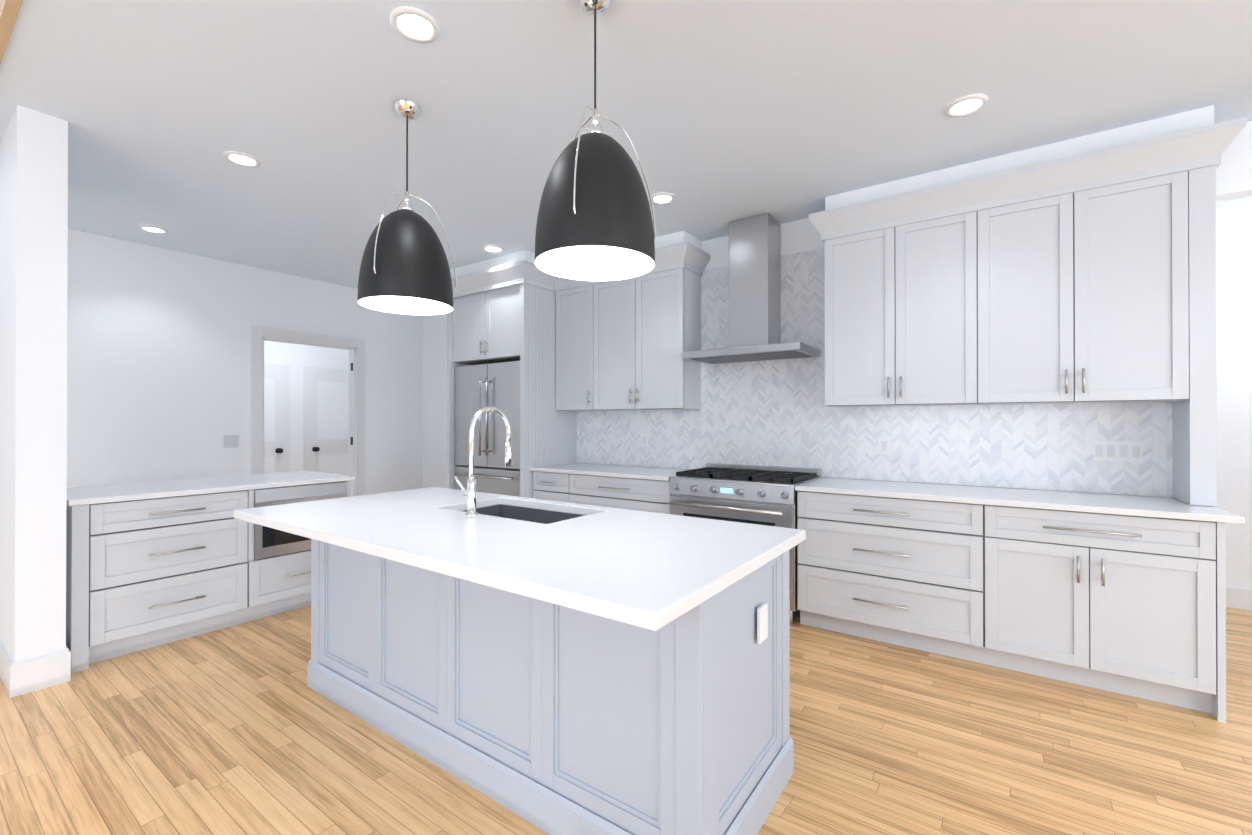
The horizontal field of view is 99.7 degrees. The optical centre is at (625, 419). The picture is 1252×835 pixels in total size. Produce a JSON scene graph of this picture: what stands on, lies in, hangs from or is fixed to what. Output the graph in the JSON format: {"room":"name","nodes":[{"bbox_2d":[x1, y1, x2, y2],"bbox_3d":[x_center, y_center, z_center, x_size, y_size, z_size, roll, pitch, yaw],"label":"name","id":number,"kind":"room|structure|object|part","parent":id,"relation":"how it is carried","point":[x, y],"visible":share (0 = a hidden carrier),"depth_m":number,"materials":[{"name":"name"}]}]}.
{"room":"kitchen","nodes":[
{"label":"kitchen","id":0,"kind":"room"},
{"bbox_2d":[0,105,67,660],"bbox_3d":[-3.385,-0.097,2.963,1.200,2.850,0.171,0,0,35],"label":"wall","id":1,"kind":"structure","parent":0,"point":[33,292],"depth_m":2.62,"materials":[{"name":"paint"}]},
{"bbox_2d":[0,637,70,697],"bbox_3d":[-3.385,1.246,2.958,1.230,0.165,0.201,0,0,35],"label":"baseboard","id":2,"kind":"structure","parent":1,"relation":"attached to","point":[28,675],"depth_m":2.61,"materials":[{"name":"paint"}]},
{"bbox_2d":[67,229,422,494],"bbox_3d":[-4.928,-0.095,3.567,0.120,2.850,8.150,0,0,35],"label":"wall","id":3,"kind":"structure","parent":0,"point":[158,359],"depth_m":4.81,"materials":[{"name":"paint"}]},
{"bbox_2d":[224,435,238,447],"bbox_3d":[-3.786,0.206,5.067,0.014,0.120,0.120,0,0,35],"label":"switch plate","id":4,"kind":"object","parent":3,"relation":"attached to","point":[231,441],"visible":1,"depth_m":5.07,"materials":[{"name":"white plastic"}]},
{"bbox_2d":[250,325,364,496],"bbox_3d":[-3.413,0.204,5.698,0.142,2.270,1.140,0,0,35],"label":"door frame","id":5,"kind":"structure","parent":3,"relation":"attached to","point":[260,335],"depth_m":5.78,"materials":[{"name":"paint"}]},
{"bbox_2d":[350,363,352,444],"bbox_3d":[-3.147,0.240,6.059,0.040,1.790,0.006,0,0,35],"label":"door hinges","id":6,"kind":"object","parent":5,"relation":"attached to","point":[351,443],"visible":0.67,"depth_m":6.05,"materials":[{"name":"metal"}]},
{"bbox_2d":[264,341,348,474],"bbox_3d":[-5.001,-0.081,7.197,0.120,2.850,4.000,0,0,35],"label":"wall","id":7,"kind":"structure","parent":0,"point":[332,409],"depth_m":7.61,"materials":[{"name":"paint"}]},
{"bbox_2d":[264,363,289,471],"bbox_3d":[-4.981,0.284,7.047,0.115,2.120,0.940,0,0,35],"label":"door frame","id":8,"kind":"structure","parent":7,"relation":"in","point":[281,367],"depth_m":7.42,"materials":[{"name":"paint"}]},
{"bbox_3d":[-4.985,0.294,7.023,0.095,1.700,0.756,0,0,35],"label":"knob","id":9,"kind":"part","parent":8,"relation":"part of","materials":[{"name":"black metal"}]},
{"bbox_2d":[303,366,347,470],"bbox_3d":[-4.364,0.287,7.921,0.115,2.120,0.840,0,0,35],"label":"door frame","id":10,"kind":"structure","parent":7,"relation":"in","point":[308,371],"depth_m":7.65,"materials":[{"name":"paint"}]},
{"bbox_3d":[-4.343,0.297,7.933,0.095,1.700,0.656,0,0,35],"label":"knob","id":11,"kind":"part","parent":10,"relation":"part of","materials":[{"name":"black metal"}]},
{"bbox_2d":[0,605,1251,834],"bbox_3d":[-1.363,1.375,2.181,13.000,0.100,10.000,0,0,35],"label":"floor","id":12,"kind":"structure","parent":0,"point":[240,729],"depth_m":2.09,"materials":[{"name":"brown wood"}]},
{"bbox_2d":[66,471,354,672],"bbox_3d":[-2.784,0.875,3.579,0.808,0.910,1.495,0,0,35],"label":"base cabinet","id":13,"kind":"object","parent":12,"relation":"on","point":[150,564],"visible":0.94,"depth_m":3.15,"materials":[{"name":"paint"}]},
{"bbox_2d":[66,471,354,505],"bbox_3d":[-2.788,0.435,3.583,0.800,0.030,1.495,0,0,35],"label":"countertop","id":14,"kind":"structure","parent":13,"relation":"on","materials":[{"name":"white stone"}]},
{"bbox_2d":[254,482,346,559],"bbox_3d":[-2.433,0.685,3.816,0.470,0.452,0.591,0,0,35],"label":"microwave","id":15,"kind":"object","parent":13,"relation":"in","point":[269,543],"depth_m":3.59,"materials":[{"name":"silver metal"}]},
{"bbox_2d":[455,361,519,496],"bbox_3d":[-1.150,0.400,5.286,0.991,1.875,0.725,0,0,35],"label":"fridge","id":16,"kind":"object","parent":12,"relation":"on","point":[478,387],"visible":0.44,"depth_m":5.01,"materials":[{"name":"silver metal"}]},
{"bbox_2d":[307,539,793,834],"bbox_3d":[-0.477,0.890,2.311,2.184,0.871,0.754,0,0,35],"label":"kitchen island","id":17,"kind":"object","parent":12,"relation":"on","point":[550,667],"depth_m":1.74,"materials":[{"name":"paint"}]},
{"bbox_2d":[234,487,805,634],"bbox_3d":[-0.569,0.434,2.218,2.300,0.038,1.070,0,0,35],"label":"island countertop","id":18,"kind":"structure","parent":17,"relation":"on","point":[647,571],"depth_m":1.75,"materials":[{"name":"white stone"}]},
{"bbox_2d":[454,406,512,517],"bbox_3d":[-0.629,0.177,2.367,0.110,0.476,0.264,0,0,35],"label":"faucet","id":19,"kind":"object","parent":18,"relation":"on","point":[469,492],"visible":1,"depth_m":2.27,"materials":[{"name":"silver metal"}]},
{"bbox_2d":[458,503,585,522],"bbox_3d":[-0.495,0.556,2.478,0.740,0.228,0.420,0,0,35],"label":"sink","id":20,"kind":"object","parent":18,"relation":"in","point":[519,510],"depth_m":2.73,"materials":[{"name":"grey metal"}]},
{"bbox_2d":[757,603,767,643],"bbox_3d":[0.456,0.676,1.758,0.012,0.115,0.070,0,0,35],"label":"outlet plate","id":21,"kind":"object","parent":17,"relation":"attached to","point":[762,609],"depth_m":1.75,"materials":[{"name":"white plastic"}]},
{"bbox_2d":[531,473,570,501],"bbox_3d":[-0.484,0.897,4.884,0.435,0.876,0.628,0,0,35],"label":"base cabinet","id":22,"kind":"object","parent":12,"relation":"on","point":[545,486],"depth_m":4.62,"materials":[{"name":"white wood"}]},
{"bbox_2d":[567,473,670,513],"bbox_3d":[0.102,0.896,4.470,1.000,0.876,0.628,0,0,35],"label":"base cabinet","id":23,"kind":"object","parent":12,"relation":"on","point":[614,492],"depth_m":4.18,"materials":[{"name":"white wood"}]},
{"bbox_2d":[531,461,691,480],"bbox_3d":[-0.084,0.439,4.585,1.436,0.030,0.658,0,0,35],"label":"countertop","id":24,"kind":"structure","parent":23,"relation":"on","point":[647,472],"depth_m":4.44,"materials":[{"name":"white stone"}]},
{"bbox_2d":[669,463,820,623],"bbox_3d":[0.857,0.844,3.861,0.917,0.975,0.719,0,0,35],"label":"range","id":25,"kind":"object","parent":12,"relation":"on","point":[759,495],"visible":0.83,"depth_m":3.62,"materials":[{"name":"silver metal"}]},
{"bbox_2d":[797,493,1002,667],"bbox_3d":[1.707,0.892,3.339,1.056,0.876,0.628,0,0,35],"label":"base cabinet","id":26,"kind":"object","parent":12,"relation":"on","point":[927,576],"depth_m":3.04,"materials":[{"name":"white wood"}]},
{"bbox_2d":[1003,505,1225,722],"bbox_3d":[2.446,0.890,2.818,0.875,0.876,0.628,0,0,35],"label":"base cabinet","id":27,"kind":"object","parent":12,"relation":"on","point":[1130,606],"depth_m":2.52,"materials":[{"name":"white wood"}]},
{"bbox_2d":[795,477,1244,524],"bbox_3d":[2.051,0.434,3.080,1.921,0.030,0.658,0,0,35],"label":"countertop","id":28,"kind":"structure","parent":27,"relation":"on","point":[1117,504],"depth_m":2.85,"materials":[{"name":"white stone"}]},
{"bbox_2d":[0,0,1251,288],"bbox_3d":[-1.363,-1.550,2.192,13.000,0.050,10.000,0,0,35],"label":"ceiling","id":29,"kind":"structure","parent":0,"point":[722,112],"depth_m":2.50,"materials":[{"name":"paint"}]},
{"bbox_2d":[0,0,22,64],"bbox_3d":[-3.065,-1.549,2.511,4.150,0.074,0.036,0,0,35],"label":"trim","id":30,"kind":"structure","parent":29,"relation":"attached to","point":[9,10],"depth_m":2.00,"materials":[{"name":"brown wood"}]},
{"bbox_2d":[138,225,168,233],"bbox_3d":[-3.747,-1.510,4.190,0.180,0.010,0.180,0,0,35],"label":"recessed light","id":31,"kind":"object","parent":29,"relation":"in","point":[153,229],"visible":0.96,"depth_m":4.19,"materials":[{"name":"white"}]},
{"bbox_2d":[223,151,260,167],"bbox_3d":[-2.233,-1.514,3.075,0.180,0.010,0.180,0,0,35],"label":"recessed light","id":32,"kind":"object","parent":29,"relation":"in","point":[241,159],"visible":0.98,"depth_m":3.07,"materials":[{"name":"white plastic"}]},
{"bbox_2d":[357,100,456,314],"bbox_3d":[-1.073,-1.037,2.579,0.443,0.968,0.430,0,0,35],"label":"pendant light","id":33,"kind":"object","parent":29,"relation":"hanging from","point":[404,268],"visible":1,"depth_m":2.44,"materials":[{"name":"black metal"}]},
{"bbox_3d":[-1.067,-0.785,2.574,0.430,0.463,0.430,0,0,35],"label":"lamp shade","id":34,"kind":"part","parent":33,"relation":"part of","materials":[{"name":"black metal"}]},
{"bbox_3d":[-1.067,-0.785,2.574,0.430,0.463,0.430,0,0,35],"label":"lamp shade","id":35,"kind":"part","parent":33,"relation":"part of","materials":[{"name":"white"}]},
{"bbox_3d":[-1.067,-1.292,2.576,0.008,0.372,0.008,0,0,35],"label":"cord","id":36,"kind":"part","parent":33,"relation":"part of","materials":[{"name":"silver metal"}]},
{"bbox_2d":[390,7,439,42],"bbox_3d":[-0.812,-1.518,2.036,0.180,0.010,0.180,0,0,35],"label":"recessed light","id":37,"kind":"object","parent":29,"relation":"in","point":[414,24],"visible":1,"depth_m":2.03,"materials":[{"name":"white plastic"}]},
{"bbox_2d":[483,245,502,252],"bbox_3d":[-1.174,-1.508,4.665,0.180,0.010,0.180,0,0,35],"label":"recessed light","id":38,"kind":"object","parent":29,"relation":"in","point":[493,248],"visible":0.98,"depth_m":4.65,"materials":[{"name":"white"}]},
{"bbox_2d":[535,0,655,280],"bbox_3d":[-0.116,-1.040,1.905,0.443,0.968,0.430,0,0,35],"label":"pendant light","id":39,"kind":"object","parent":29,"relation":"hanging from","point":[594,221],"visible":1,"depth_m":1.76,"materials":[{"name":"black metal"}]},
{"bbox_3d":[-0.111,-0.787,1.900,0.430,0.463,0.430,0,0,35],"label":"lamp shade","id":40,"kind":"part","parent":39,"relation":"part of","materials":[{"name":"black metal"}]},
{"bbox_3d":[-0.111,-0.788,1.900,0.430,0.463,0.430,0,0,35],"label":"lamp shade","id":41,"kind":"part","parent":39,"relation":"part of","materials":[{"name":"white"}]},
{"bbox_3d":[-0.111,-1.295,1.902,0.008,0.372,0.008,0,0,35],"label":"cord","id":42,"kind":"part","parent":39,"relation":"part of","materials":[{"name":"silver metal"}]},
{"bbox_3d":[-0.155,-1.089,1.912,0.373,0.869,0.396,0,0,35],"label":"frame","id":43,"kind":"part","parent":39,"relation":"part of","materials":[{"name":"silver metal"}]},
{"bbox_2d":[649,192,675,204],"bbox_3d":[0.250,-1.512,3.612,0.180,0.010,0.180,0,0,35],"label":"recessed light","id":44,"kind":"object","parent":29,"relation":"in","point":[662,198],"visible":0.92,"depth_m":3.61,"materials":[{"name":"white plastic"}]},
{"bbox_2d":[450,105,1213,289],"bbox_3d":[0.615,-1.454,4.070,5.390,0.127,0.710,0,0,35],"label":"soffit","id":45,"kind":"structure","parent":29,"relation":"attached to","point":[1188,120],"depth_m":3.05,"materials":[{"name":"paint"}]},
{"bbox_2d":[945,94,988,117],"bbox_3d":[1.645,-1.516,2.555,0.180,0.010,0.180,0,0,35],"label":"recessed light","id":46,"kind":"object","parent":29,"relation":"in","point":[966,105],"visible":1,"depth_m":2.55,"materials":[{"name":"white plastic"}]},
{"bbox_2d":[423,121,1251,496],"bbox_3d":[1.533,-0.093,3.926,10.270,2.850,0.120,0,0,35],"label":"wall","id":47,"kind":"structure","parent":0,"point":[1233,177],"depth_m":6.48,"materials":[{"name":"paint"}]},
{"bbox_2d":[451,281,554,368],"bbox_3d":[-1.138,-0.903,5.308,1.015,0.650,0.698,0,0,35],"label":"upper cabinet","id":48,"kind":"object","parent":47,"relation":"attached to","point":[514,322],"depth_m":4.93,"materials":[{"name":"white wood"}]},
{"bbox_2d":[551,281,598,412],"bbox_3d":[-0.364,-0.659,4.988,0.518,1.140,0.328,0,0,35],"label":"upper cabinet","id":49,"kind":"object","parent":47,"relation":"attached to","point":[575,375],"depth_m":4.86,"materials":[{"name":"white wood"}]},
{"bbox_2d":[641,434,647,446],"bbox_3d":[0.169,0.183,4.793,0.075,0.115,0.004,0,0,35],"label":"electrical outlet plate","id":50,"kind":"object","parent":47,"relation":"attached to","point":[642,435],"depth_m":4.79,"materials":[{"name":"white plastic"}]},
{"bbox_2d":[599,265,702,412],"bbox_3d":[0.150,-0.660,4.626,0.976,1.140,0.328,0,0,35],"label":"upper cabinet","id":51,"kind":"object","parent":47,"relation":"attached to","point":[646,321],"depth_m":4.42,"materials":[{"name":"white wood"}]},
{"bbox_2d":[681,213,819,363],"bbox_3d":[0.927,-0.991,3.968,0.905,1.051,0.486,0,0,35],"label":"range hood","id":52,"kind":"object","parent":47,"relation":"attached to","point":[754,296],"visible":1,"depth_m":3.93,"materials":[{"name":"silver metal"}]},
{"bbox_2d":[577,248,1172,496],"bbox_3d":[1.228,-0.424,4.060,4.200,1.688,0.010,0,0,35],"label":"backsplash","id":53,"kind":"structure","parent":47,"relation":"attached to","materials":[{"name":"tile"}]},
{"bbox_2d":[878,437,890,453],"bbox_3d":[1.787,0.178,3.653,0.075,0.115,0.004,0,0,35],"label":"electrical outlet plate","id":54,"kind":"object","parent":47,"relation":"attached to","point":[880,439],"depth_m":3.65,"materials":[{"name":"white plastic"}]},
{"bbox_2d":[882,441,886,450],"bbox_3d":[1.786,0.178,3.649,0.032,0.065,0.003,0,0,35],"label":"insert","id":55,"kind":"object","parent":54,"relation":"attached to","point":[884,443],"depth_m":3.65,"materials":[{"name":"white plastic"}]},
{"bbox_2d":[823,201,994,408],"bbox_3d":[1.817,-0.665,3.451,0.925,1.140,0.328,0,0,35],"label":"upper cabinet","id":56,"kind":"object","parent":47,"relation":"attached to","point":[907,304],"depth_m":3.29,"materials":[{"name":"white wood"}]},
{"bbox_2d":[991,161,1194,408],"bbox_3d":[2.475,-0.667,2.987,0.925,1.140,0.328,0,0,35],"label":"upper cabinet","id":57,"kind":"object","parent":47,"relation":"attached to","point":[1021,335],"depth_m":2.79,"materials":[{"name":"white wood"}]},
{"bbox_3d":[0.586,-1.303,4.028,5.550,0.170,0.808,0,0,35],"label":"crown","id":58,"kind":"part","parent":57,"relation":"part of","materials":[{"name":"paint"}]},
{"bbox_2d":[1093,441,1142,461],"bbox_3d":[2.760,0.176,2.967,0.203,0.115,0.005,0,0,35],"label":"electrical outlet plate","id":59,"kind":"object","parent":47,"relation":"attached to","point":[1117,457],"depth_m":2.96,"materials":[{"name":"white plastic"}]},
{"bbox_2d":[1095,445,1102,456],"bbox_3d":[2.695,0.176,3.008,0.032,0.065,0.003,0,0,35],"label":"insert","id":60,"kind":"object","parent":59,"relation":"attached to","point":[1098,448],"depth_m":3.01,"materials":[{"name":"white plastic"}]},
{"bbox_2d":[1107,445,1114,456],"bbox_3d":[2.737,0.176,2.979,0.032,0.065,0.003,0,0,35],"label":"insert","id":61,"kind":"object","parent":59,"relation":"attached to","point":[1111,451],"depth_m":2.98,"materials":[{"name":"white plastic"}]},
{"bbox_2d":[1120,446,1127,456],"bbox_3d":[2.779,0.176,2.950,0.032,0.065,0.003,0,0,35],"label":"insert","id":62,"kind":"object","parent":59,"relation":"attached to","point":[1123,449],"depth_m":2.95,"materials":[{"name":"white plastic"}]},
{"bbox_2d":[1132,446,1139,457],"bbox_3d":[2.821,0.175,2.920,0.032,0.065,0.003,0,0,35],"label":"insert","id":63,"kind":"object","parent":59,"relation":"attached to","point":[1135,449],"depth_m":2.92,"materials":[{"name":"white plastic"}]},
{"bbox_2d":[1216,203,1251,589],"bbox_3d":[5.053,-0.096,3.305,3.800,2.850,0.120,0,0,35],"label":"wall","id":64,"kind":"structure","parent":0,"point":[1234,336],"depth_m":3.75,"materials":[{"name":"paint"}]},
{"bbox_2d":[1226,587,1251,610],"bbox_3d":[5.013,1.259,3.244,3.800,0.140,0.016,0,0,35],"label":"baseboard","id":65,"kind":"structure","parent":64,"relation":"attached to","point":[1237,598],"depth_m":3.72,"materials":[{"name":"paint"}]}
]}

